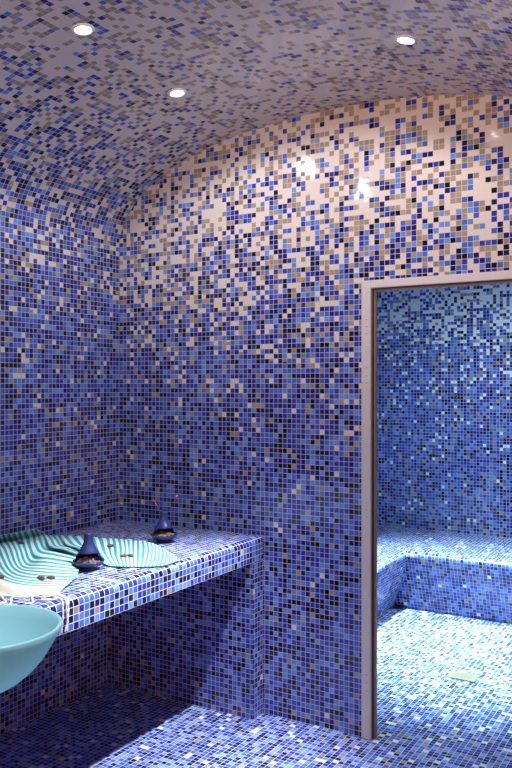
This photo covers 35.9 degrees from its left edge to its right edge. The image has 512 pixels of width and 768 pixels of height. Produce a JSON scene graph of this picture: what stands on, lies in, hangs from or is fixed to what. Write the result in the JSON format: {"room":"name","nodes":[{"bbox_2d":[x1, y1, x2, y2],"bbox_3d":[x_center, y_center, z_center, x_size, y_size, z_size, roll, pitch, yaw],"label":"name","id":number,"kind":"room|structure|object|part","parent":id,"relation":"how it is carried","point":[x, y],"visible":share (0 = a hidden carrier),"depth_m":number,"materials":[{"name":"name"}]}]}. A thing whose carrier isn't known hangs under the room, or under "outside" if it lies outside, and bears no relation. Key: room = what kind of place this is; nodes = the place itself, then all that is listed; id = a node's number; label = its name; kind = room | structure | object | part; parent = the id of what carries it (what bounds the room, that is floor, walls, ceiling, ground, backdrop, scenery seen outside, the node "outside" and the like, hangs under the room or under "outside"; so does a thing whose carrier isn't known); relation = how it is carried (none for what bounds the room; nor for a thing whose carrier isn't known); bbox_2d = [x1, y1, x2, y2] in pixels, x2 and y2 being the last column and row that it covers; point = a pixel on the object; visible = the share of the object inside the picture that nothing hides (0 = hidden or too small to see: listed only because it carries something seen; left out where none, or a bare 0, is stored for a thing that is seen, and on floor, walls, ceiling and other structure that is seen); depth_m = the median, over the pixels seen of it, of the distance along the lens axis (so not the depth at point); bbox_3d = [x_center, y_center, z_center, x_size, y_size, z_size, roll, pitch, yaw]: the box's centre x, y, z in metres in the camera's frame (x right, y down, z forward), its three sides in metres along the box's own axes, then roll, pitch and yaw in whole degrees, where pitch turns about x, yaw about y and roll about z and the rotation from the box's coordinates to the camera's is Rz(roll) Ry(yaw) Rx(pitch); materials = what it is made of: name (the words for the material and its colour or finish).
{"room":"spa","nodes":[
{"label":"spa","id":0,"kind":"room"},
{"bbox_2d":[0,225,119,734],"bbox_3d":[-1.879,0.425,2.238,0.001,2.255,4.522,0,0,31],"label":"wall","id":1,"kind":"structure","parent":0,"point":[60,298],"depth_m":3.79,"materials":[{"name":"tile"}]},
{"bbox_2d":[0,0,511,250],"bbox_3d":[-0.797,-0.968,1.593,2.520,0.530,4.522,0,0,31],"label":"vault","id":2,"kind":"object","parent":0,"point":[88,124],"visible":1,"depth_m":3.06,"materials":[{"name":"tile"}]},
{"bbox_2d":[71,23,94,35],"bbox_3d":[-0.592,-1.213,2.702,0.080,0.018,0.080,0,0,35],"label":"recessed light","id":3,"kind":"object","parent":2,"relation":"attached to","point":[81,29],"visible":1,"depth_m":2.69,"materials":[{"name":"white glass"}]},
{"bbox_2d":[167,88,186,97],"bbox_3d":[-0.327,-1.206,3.271,0.080,0.020,0.080,0,0,35],"label":"recessed light","id":4,"kind":"object","parent":2,"relation":"attached to","point":[177,92],"visible":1,"depth_m":3.26,"materials":[{"name":"white glass"}]},
{"bbox_2d":[394,35,417,44],"bbox_3d":[0.519,-1.192,2.733,0.080,0.023,0.080,0,0,35],"label":"recessed light","id":5,"kind":"object","parent":2,"relation":"attached to","point":[401,39],"visible":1,"depth_m":2.73,"materials":[{"name":"white glass"}]},
{"bbox_2d":[0,606,511,767],"bbox_3d":[0.695,1.552,2.251,4.610,0.001,7.180,0,0,31],"label":"floor","id":6,"kind":"structure","parent":0,"point":[426,718],"depth_m":3.58,"materials":[{"name":"tile"}]},
{"bbox_2d":[0,604,62,692],"bbox_3d":[-0.705,1.087,2.037,0.400,0.929,0.400,0,0,31],"label":"basin","id":7,"kind":"object","parent":6,"relation":"on","point":[27,633],"visible":1,"depth_m":2.11,"materials":[{"name":"teal ceramic"}]},
{"bbox_2d":[0,519,262,719],"bbox_3d":[-0.925,1.134,2.980,0.880,0.836,2.272,0,0,31],"label":"countertop","id":8,"kind":"structure","parent":6,"relation":"on","point":[189,630],"depth_m":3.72,"materials":[{"name":"tile"}]},
{"bbox_2d":[0,529,83,632],"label":"striped towel","id":9,"kind":"object","parent":8,"relation":"on","point":[31,559],"depth_m":2.94,"materials":[{"name":"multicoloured fabric"}]},
{"bbox_2d":[36,576,44,579],"bbox_3d":[-0.756,0.680,2.773,0.030,0.015,0.018,0,-1,11],"label":"pod","id":10,"kind":"object","parent":9,"relation":"on","point":[37,577],"visible":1,"depth_m":2.77,"materials":[{"name":"brown plant"}]},
{"bbox_2d":[72,532,103,570],"bbox_3d":[-0.646,0.645,3.049,0.122,0.142,0.122,0,0,-4],"label":"holder","id":11,"kind":"object","parent":8,"relation":"on","point":[88,548],"visible":0.98,"depth_m":3.03,"materials":[{"name":"blue ceramic"}]},
{"bbox_2d":[76,556,99,562],"bbox_3d":[-0.647,0.678,3.050,0.094,0.024,0.093,0,0,31],"label":"dried petals","id":12,"kind":"object","parent":11,"relation":"on","point":[85,559],"visible":0.99,"depth_m":3.04,"materials":[{"name":"plant"}]},
{"bbox_3d":[-0.646,0.691,3.049,0.122,0.025,0.122,0,0,-4],"label":"dish","id":13,"kind":"part","parent":11,"relation":"part of","materials":[{"name":"blue ceramic"}]},
{"bbox_2d":[75,532,102,559],"bbox_3d":[-0.647,0.628,3.060,0.093,0.108,0.095,0,0,44],"label":"hood","id":14,"kind":"object","parent":11,"relation":"attached to","point":[88,548],"depth_m":3.04,"materials":[{"name":"blue ceramic"}]},
{"bbox_2d":[93,537,179,566],"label":"striped towel","id":15,"kind":"object","parent":8,"relation":"on","point":[145,554],"depth_m":3.27,"materials":[{"name":"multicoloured fabric"}]},
{"bbox_2d":[150,510,176,542],"bbox_3d":[-0.417,0.645,3.580,0.122,0.142,0.122,0,0,-30],"label":"holder","id":16,"kind":"object","parent":8,"relation":"on","point":[164,524],"visible":0.99,"depth_m":3.56,"materials":[{"name":"blue ceramic"}]},
{"bbox_2d":[152,510,173,534],"bbox_3d":[-0.422,0.628,3.590,0.095,0.108,0.093,0,0,12],"label":"hood","id":17,"kind":"object","parent":16,"relation":"attached to","point":[164,524],"depth_m":3.56,"materials":[{"name":"blue ceramic"}]},
{"bbox_3d":[-0.417,0.691,3.580,0.122,0.025,0.122,0,0,-30],"label":"dish","id":18,"kind":"part","parent":16,"relation":"part of","materials":[{"name":"blue ceramic"}]},
{"bbox_2d":[154,531,173,535],"bbox_3d":[-0.419,0.677,3.583,0.087,0.023,0.094,0,0,31],"label":"dried petals","id":19,"kind":"object","parent":16,"relation":"on","point":[164,533],"visible":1,"depth_m":3.57,"materials":[{"name":"gold plant"}]},
{"bbox_3d":[-0.368,1.188,3.915,0.880,0.727,0.094,0,0,31],"label":"support panel","id":20,"kind":"part","parent":8,"relation":"part of","materials":[{"name":"tile"}]},
{"bbox_2d":[377,525,511,623],"bbox_3d":[1.469,1.332,4.439,2.920,0.440,2.530,0,0,31],"label":"bench","id":21,"kind":"object","parent":6,"relation":"on","point":[458,574],"visible":0.31,"depth_m":5.26,"materials":[{"name":"tile"}]},
{"bbox_2d":[446,670,479,682],"bbox_3d":[1.097,1.549,4.185,0.150,0.006,0.104,0,0,31],"label":"floor drain","id":22,"kind":"object","parent":6,"relation":"on","point":[468,677],"visible":1,"depth_m":4.18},
{"bbox_2d":[120,95,511,736],"bbox_3d":[1.173,0.077,3.052,4.610,2.950,0.001,0,0,31],"label":"wall","id":23,"kind":"structure","parent":0,"point":[243,266],"depth_m":3.65,"materials":[{"name":"tile"}]},
{"bbox_2d":[377,283,511,537],"bbox_3d":[2.117,0.327,5.525,2.920,2.450,0.001,0,0,31],"label":"wall","id":24,"kind":"structure","parent":0,"point":[444,354],"depth_m":5.93,"materials":[{"name":"tile"}]},
{"bbox_3d":[1.188,0.077,3.088,4.620,2.950,0.078,0,0,31],"label":"wall partition","id":25,"kind":"structure","parent":0,"visible":0},
{"bbox_2d":[361,270,511,739],"bbox_3d":[0.851,0.549,3.257,0.880,2.003,0.049,0,0,31],"label":"door frame","id":26,"kind":"structure","parent":25,"relation":"in","point":[369,288],"depth_m":3.45,"materials":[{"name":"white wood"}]}
]}

